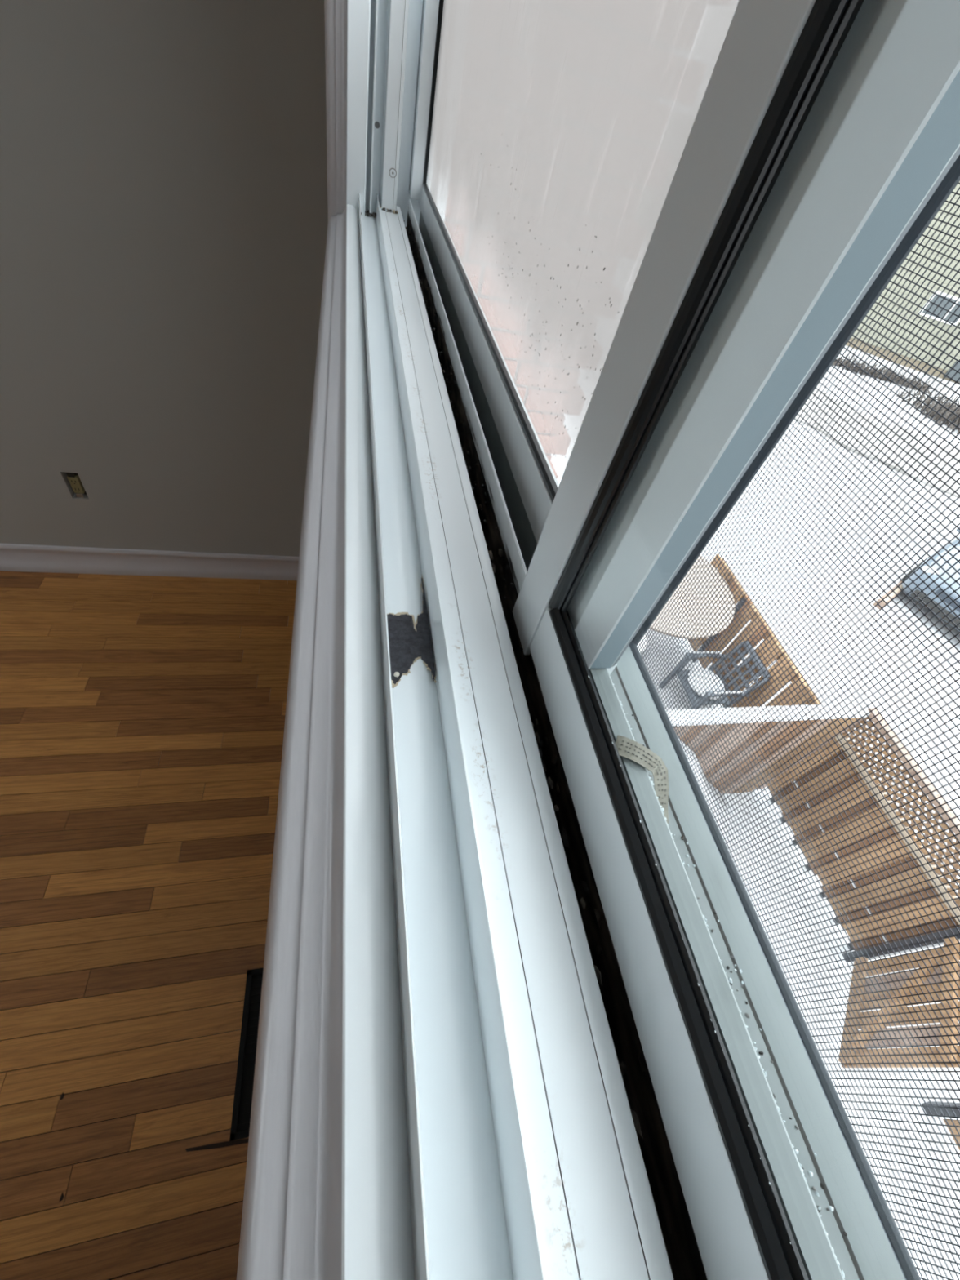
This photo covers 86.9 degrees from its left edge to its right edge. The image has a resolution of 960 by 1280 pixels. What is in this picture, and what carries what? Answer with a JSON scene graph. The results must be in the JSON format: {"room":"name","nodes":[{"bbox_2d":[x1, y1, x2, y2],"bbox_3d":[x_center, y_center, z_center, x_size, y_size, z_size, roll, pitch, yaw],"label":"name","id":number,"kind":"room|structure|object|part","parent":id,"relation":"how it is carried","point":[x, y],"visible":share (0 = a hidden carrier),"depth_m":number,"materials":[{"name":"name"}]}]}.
{"room":"empty room","nodes":[
{"label":"empty room","id":0,"kind":"room"},
{"bbox_2d":[0,570,297,1279],"bbox_3d":[-1.977,1.460,0.399,3.600,0.052,4.464,0,51,-15],"label":"floor","id":1,"kind":"structure","parent":0,"point":[142,717],"depth_m":1.32,"materials":[{"name":"brown wood"}]},
{"bbox_2d":[229,967,263,1141],"bbox_3d":[-0.496,0.952,1.196,0.132,0.006,0.312,0,51,-15],"label":"floor vent","id":2,"kind":"object","parent":1,"relation":"in","point":[242,1109],"visible":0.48,"depth_m":1.17,"materials":[{"name":"black metal"}]},
{"bbox_2d":[0,0,328,556],"bbox_3d":[-2.081,-1.108,0.870,3.820,2.460,0.150,0,51,-15],"label":"wall","id":3,"kind":"structure","parent":0,"point":[164,213],"depth_m":1.28,"materials":[{"name":"grey paint"}]},
{"bbox_2d":[66,472,86,497],"bbox_3d":[-1.355,-0.530,1.705,0.039,0.094,0.039,0,51,-15],"label":"wall outlet","id":4,"kind":"object","parent":3,"relation":"attached to","point":[73,478],"visible":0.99,"depth_m":1.69,"materials":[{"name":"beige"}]},
{"bbox_2d":[66,474,84,493],"bbox_3d":[-1.354,-0.523,1.699,0.029,0.064,0.015,0,51,-15],"label":"receptacle","id":5,"kind":"object","parent":4,"relation":"attached to","point":[74,480],"depth_m":1.69,"materials":[{"name":"brown"}]},
{"bbox_2d":[0,543,298,580],"bbox_3d":[-2.316,-0.302,1.689,3.597,0.120,0.018,0,51,-15],"label":"baseboard","id":6,"kind":"structure","parent":3,"relation":"attached to","point":[13,557],"depth_m":1.96,"materials":[{"name":"grey paint"}]},
{"bbox_3d":[-0.236,1.629,1.058,0.106,5.460,4.450,0,51,-15],"label":"wall","id":7,"kind":"structure","parent":0,"visible":0},
{"bbox_2d":[236,207,346,1279],"bbox_3d":[-0.060,0.054,0.180,0.022,0.060,1.516,0,51,-15],"label":"trim","id":8,"kind":"structure","parent":7,"relation":"attached to","point":[291,1224],"depth_m":0.14,"materials":[{"name":"grey paint"}]},
{"bbox_2d":[324,0,346,219],"bbox_3d":[-0.082,-0.804,0.278,0.022,0.991,0.060,0,51,-15],"label":"trim","id":9,"kind":"structure","parent":7,"relation":"attached to","point":[335,11],"depth_m":0.53,"materials":[{"name":"grey paint"}]},
{"bbox_2d":[341,0,959,1279],"bbox_3d":[0.087,-0.316,-0.090,0.118,0.970,1.650,0,51,-15],"label":"window","id":10,"kind":"structure","parent":7,"relation":"in","point":[502,1118],"depth_m":0.14,"materials":[{"name":"white plastic"}]},
{"bbox_2d":[394,671,399,677],"bbox_3d":[-0.031,0.013,0.190,0.002,0.002,0.002,0,51,-15],"label":"pebble","id":11,"kind":"object","parent":10,"relation":"on","point":[396,673],"visible":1,"depth_m":0.19,"materials":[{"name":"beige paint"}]},
{"bbox_3d":[-0.028,-0.340,0.461,0.005,0.023,0.810,0,51,-15],"label":"sash rail","id":12,"kind":"part","parent":10,"relation":"part of","materials":[{"name":"white plastic"}]},
{"bbox_3d":[0.072,-0.552,0.102,0.001,0.824,0.669,0,51,-15],"label":"glass pane","id":13,"kind":"part","parent":10,"relation":"part of","materials":[{"name":"clear glass"}]},
{"bbox_2d":[615,735,668,823],"bbox_3d":[0.055,0.046,0.171,0.011,0.013,0.031,-29,63,-33],"label":"paper label","id":14,"kind":"object","parent":10,"relation":"attached to","point":[627,748],"visible":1,"depth_m":0.17,"materials":[{"name":"grey paper"}]},
{"bbox_2d":[618,740,666,804],"bbox_3d":[0.056,0.044,0.170,0.007,0.009,0.023,-31,64,-34],"label":"print","id":15,"kind":"object","parent":14,"relation":"on","point":[633,750],"depth_m":0.17,"materials":[{"name":"grey paper"}]},
{"bbox_3d":[0.083,0.278,-0.029,0.005,0.024,0.729,0,51,-15],"label":"sash rail","id":16,"kind":"part","parent":10,"relation":"part of","materials":[{"name":"white plastic"}]},
{"bbox_3d":[0.056,-0.583,0.141,0.025,0.849,0.854,0,51,-15],"label":"window sash","id":17,"kind":"part","parent":10,"relation":"part of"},
{"bbox_3d":[0.167,0.003,-0.333,0.008,0.874,0.754,0,51,-15],"label":"window sash","id":18,"kind":"part","parent":10,"relation":"part of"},
{"bbox_2d":[611,679,847,1277],"bbox_3d":[0.071,0.101,0.130,0.014,0.012,0.220,0,51,-15],"label":"frost","id":19,"kind":"object","parent":10,"relation":"on","point":[811,1174],"visible":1,"depth_m":0.12,"materials":[{"name":"white liquid"}]},
{"bbox_2d":[629,155,959,1279],"bbox_3d":[0.206,0.016,-0.303,0.012,0.885,0.758,0,51,-15],"label":"screen","id":20,"kind":"object","parent":10,"relation":"attached to","point":[952,178],"visible":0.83,"depth_m":0.12,"materials":[{"name":"grey metal"}]},
{"label":"outside","id":21,"kind":"structure","parent":0,"visible":0},
{"bbox_2d":[795,388,959,498],"bbox_3d":[12.615,-4.622,13.532,15.914,0.160,4.600,34,50,14],"label":"lane","id":22,"kind":"structure","parent":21,"point":[948,448],"depth_m":13.44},
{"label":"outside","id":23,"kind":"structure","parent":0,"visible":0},
{"bbox_2d":[550,345,959,1279],"bbox_3d":[30.515,-8.543,21.691,69.900,0.080,90.000,0,51,-15],"label":"snow ground","id":24,"kind":"structure","parent":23,"point":[556,463],"depth_m":7.34,"materials":[{"name":"white snow"}]},
{"bbox_2d":[444,211,557,478],"bbox_3d":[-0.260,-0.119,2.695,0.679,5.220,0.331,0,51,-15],"label":"snow","id":25,"kind":"structure","parent":24,"relation":"on","point":[503,333],"depth_m":1.55,"materials":[{"name":"beige"}]},
{"bbox_2d":[636,555,734,653],"bbox_3d":[1.997,-0.360,6.271,1.760,1.100,1.760,0,51,-15],"label":"patio table","id":26,"kind":"object","parent":24,"relation":"on","point":[699,557],"visible":0.19,"depth_m":5.68,"materials":[{"name":"white"}]},
{"bbox_2d":[677,737,737,870],"bbox_3d":[1.143,1.701,4.016,4.000,1.710,1.280,0,51,-15],"label":"snow drift","id":27,"kind":"object","parent":24,"relation":"on","point":[687,747],"visible":0.09,"depth_m":4.91,"materials":[{"name":"white snow"}]},
{"bbox_2d":[658,640,770,709],"bbox_3d":[2.664,0.493,5.843,0.663,0.934,0.595,0,51,-15],"label":"garden chair","id":28,"kind":"object","parent":24,"relation":"on","point":[749,646],"visible":0.51,"depth_m":5.77,"materials":[{"name":"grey plastic"}]},
{"bbox_3d":[2.320,0.385,6.041,0.099,0.633,0.055,0,51,-15],"label":"leg","id":29,"kind":"part","parent":28,"relation":"part of","materials":[{"name":"blue plastic"}]},
{"bbox_3d":[2.403,0.788,5.722,0.099,0.633,0.055,0,51,-15],"label":"leg","id":30,"kind":"part","parent":28,"relation":"part of","materials":[{"name":"blue plastic"}]},
{"bbox_3d":[2.601,0.562,5.914,0.450,0.090,0.500,0,51,-15],"label":"seat","id":31,"kind":"part","parent":28,"relation":"part of","materials":[{"name":"blue plastic"}]},
{"bbox_3d":[2.630,0.181,5.872,0.562,0.073,0.065,0,51,-15],"label":"armrest","id":32,"kind":"part","parent":28,"relation":"part of","materials":[{"name":"blue plastic"}]},
{"bbox_2d":[687,667,724,699],"bbox_3d":[2.608,0.501,5.836,0.446,0.103,0.446,0,51,-15],"label":"snow pile","id":33,"kind":"object","parent":28,"relation":"on","point":[693,669],"visible":0.51,"depth_m":5.80,"materials":[{"name":"white snow"}]},
{"bbox_2d":[693,651,721,653],"bbox_3d":[2.618,0.143,5.840,0.380,0.016,0.024,0,51,-15],"label":"snow ridge","id":34,"kind":"object","parent":28,"relation":"on","point":[693,651],"visible":0.5,"depth_m":5.83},
{"bbox_3d":[2.715,0.591,5.548,0.562,0.073,0.065,0,51,-15],"label":"armrest","id":35,"kind":"part","parent":28,"relation":"part of","materials":[{"name":"blue plastic"}]},
{"bbox_2d":[714,691,744,693],"bbox_3d":[2.707,0.571,5.501,0.380,0.016,0.024,0,51,-15],"label":"snow ridge","id":36,"kind":"object","parent":28,"relation":"on","point":[726,692],"visible":0.55,"depth_m":5.49,"materials":[{"name":"white snow"}]},
{"bbox_3d":[2.940,0.371,5.761,0.174,0.543,0.545,0,51,-15],"label":"frame","id":37,"kind":"part","parent":28,"relation":"part of","materials":[{"name":"blue plastic"}]},
{"bbox_2d":[687,553,819,707],"bbox_3d":[3.034,0.232,5.976,0.085,1.210,2.389,0,51,-15],"label":"wooden deck","id":38,"kind":"object","parent":24,"relation":"on","point":[744,593],"visible":0.3,"depth_m":5.65,"materials":[{"name":"brown wood"}]},
{"bbox_3d":[2.931,-0.096,6.254,0.027,1.170,0.070,0,51,-15],"label":"fence post","id":39,"kind":"part","parent":38,"relation":"part of","materials":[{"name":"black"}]},
{"bbox_2d":[666,702,866,794],"bbox_3d":[2.175,1.122,4.771,2.120,1.655,0.139,0,51,-15],"label":"fence","id":40,"kind":"object","parent":24,"relation":"on","point":[854,711],"visible":0.23,"depth_m":4.38,"materials":[{"name":"brown wood"}]},
{"bbox_2d":[757,703,959,962],"bbox_3d":[3.402,1.737,4.526,0.130,1.620,1.765,0,51,-15],"label":"wooden fence","id":41,"kind":"object","parent":24,"relation":"on","point":[875,712],"visible":0.68,"depth_m":4.38,"materials":[{"name":"brown wood"}]},
{"bbox_3d":[3.248,1.117,5.053,0.090,1.555,0.100,0,51,-15],"label":"fence post","id":42,"kind":"part","parent":41,"relation":"part of","materials":[{"name":"brown wood"}]},
{"bbox_3d":[3.466,1.477,4.235,0.070,0.060,1.610,0,51,-15],"label":"fence rail","id":43,"kind":"part","parent":41,"relation":"part of","materials":[{"name":"brown wood"}]},
{"bbox_2d":[838,937,959,1067],"bbox_3d":[3.174,2.704,3.784,0.080,1.150,0.890,36,51,16],"label":"wooden gate","id":44,"kind":"object","parent":41,"relation":"attached to","point":[953,940],"visible":0.6,"depth_m":3.76,"materials":[{"name":"brown wood"}]},
{"bbox_3d":[3.075,3.021,4.165,0.036,0.110,0.877,36,51,16],"label":"gate rail","id":45,"kind":"part","parent":44,"relation":"part of","materials":[{"name":"brown wood"}]},
{"bbox_3d":[3.253,2.463,3.508,0.036,0.090,0.877,36,51,16],"label":"gate rail","id":46,"kind":"part","parent":44,"relation":"part of","materials":[{"name":"brown wood"}]},
{"bbox_3d":[3.512,2.381,4.010,0.080,1.620,0.070,0,51,-15],"label":"fence post","id":47,"kind":"part","parent":41,"relation":"part of","materials":[{"name":"black"}]},
{"bbox_3d":[3.545,1.230,3.944,0.060,0.050,1.610,0,51,-15],"label":"fence rail","id":48,"kind":"part","parent":41,"relation":"part of","materials":[{"name":"brown wood"}]},
{"bbox_2d":[872,581,902,609],"bbox_3d":[7.102,-0.824,8.672,1.351,0.151,0.140,-24,60,-31],"label":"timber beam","id":49,"kind":"structure","parent":24,"relation":"on","point":[897,590],"depth_m":8.41,"materials":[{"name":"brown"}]},
{"bbox_2d":[832,354,943,393],"bbox_3d":[13.919,-9.281,17.586,4.370,0.371,1.330,13,48,-4],"label":"hedge","id":50,"kind":"object","parent":24,"relation":"on","point":[892,376],"visible":0.56,"depth_m":17.55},
{"bbox_2d":[845,181,959,384],"bbox_3d":[18.592,-16.002,19.087,21.800,8.700,9.000,22,48,3],"label":"house","id":51,"kind":"structure","parent":24,"relation":"on","point":[955,252],"depth_m":18.40,"materials":[{"name":"yellow"}]},
{"bbox_3d":[16.445,-11.940,18.140,0.743,0.600,0.020,22,48,3],"label":"pane","id":52,"kind":"part","parent":51,"relation":"part of","materials":[{"name":"grey"}]},
{"bbox_3d":[17.039,-11.705,18.101,0.417,0.600,0.020,22,48,3],"label":"pane","id":53,"kind":"part","parent":51,"relation":"part of","materials":[{"name":"grey"}]},
{"bbox_2d":[895,380,959,434],"bbox_3d":[15.518,-6.538,15.592,2.963,0.521,5.215,-24,60,-31],"label":"hedge","id":54,"kind":"object","parent":24,"relation":"on","point":[928,400],"visible":0.58,"depth_m":15.97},
{"bbox_2d":[898,526,959,631],"bbox_3d":[9.305,-1.273,8.797,4.370,1.463,2.020,-21,59,-29],"label":"car","id":55,"kind":"object","parent":24,"relation":"on","point":[948,546],"visible":0.75,"depth_m":8.15,"materials":[{"name":"grey paint"}]},
{"bbox_2d":[910,589,959,631],"bbox_3d":[7.468,-0.356,8.047,0.070,0.140,1.240,-21,59,-29],"label":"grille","id":56,"kind":"object","parent":55,"relation":"attached to","point":[922,595],"depth_m":8.12,"materials":[{"name":"black"}]},
{"bbox_2d":[933,588,959,612],"bbox_3d":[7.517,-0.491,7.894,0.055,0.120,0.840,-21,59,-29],"label":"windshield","id":57,"kind":"object","parent":55,"relation":"attached to","point":[937,591],"depth_m":7.98,"materials":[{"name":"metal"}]},
{"bbox_2d":[921,1101,959,1150],"bbox_3d":[3.750,3.556,3.158,0.110,1.500,0.960,0,51,-15],"label":"wooden fence","id":58,"kind":"object","parent":24,"relation":"on","point":[946,1104],"visible":0.5,"depth_m":3.82,"materials":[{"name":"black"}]},
{"bbox_3d":[3.669,3.212,3.428,0.090,1.500,0.070,0,51,-15],"label":"fence post","id":59,"kind":"part","parent":58,"relation":"part of","materials":[{"name":"black"}]},
{"bbox_2d":[923,331,959,374],"bbox_3d":[17.554,-11.918,17.284,0.055,5.600,0.055,0,51,-15],"label":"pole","id":60,"kind":"object","parent":24,"relation":"on","point":[959,331],"visible":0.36,"depth_m":18.75,"materials":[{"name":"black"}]}
]}

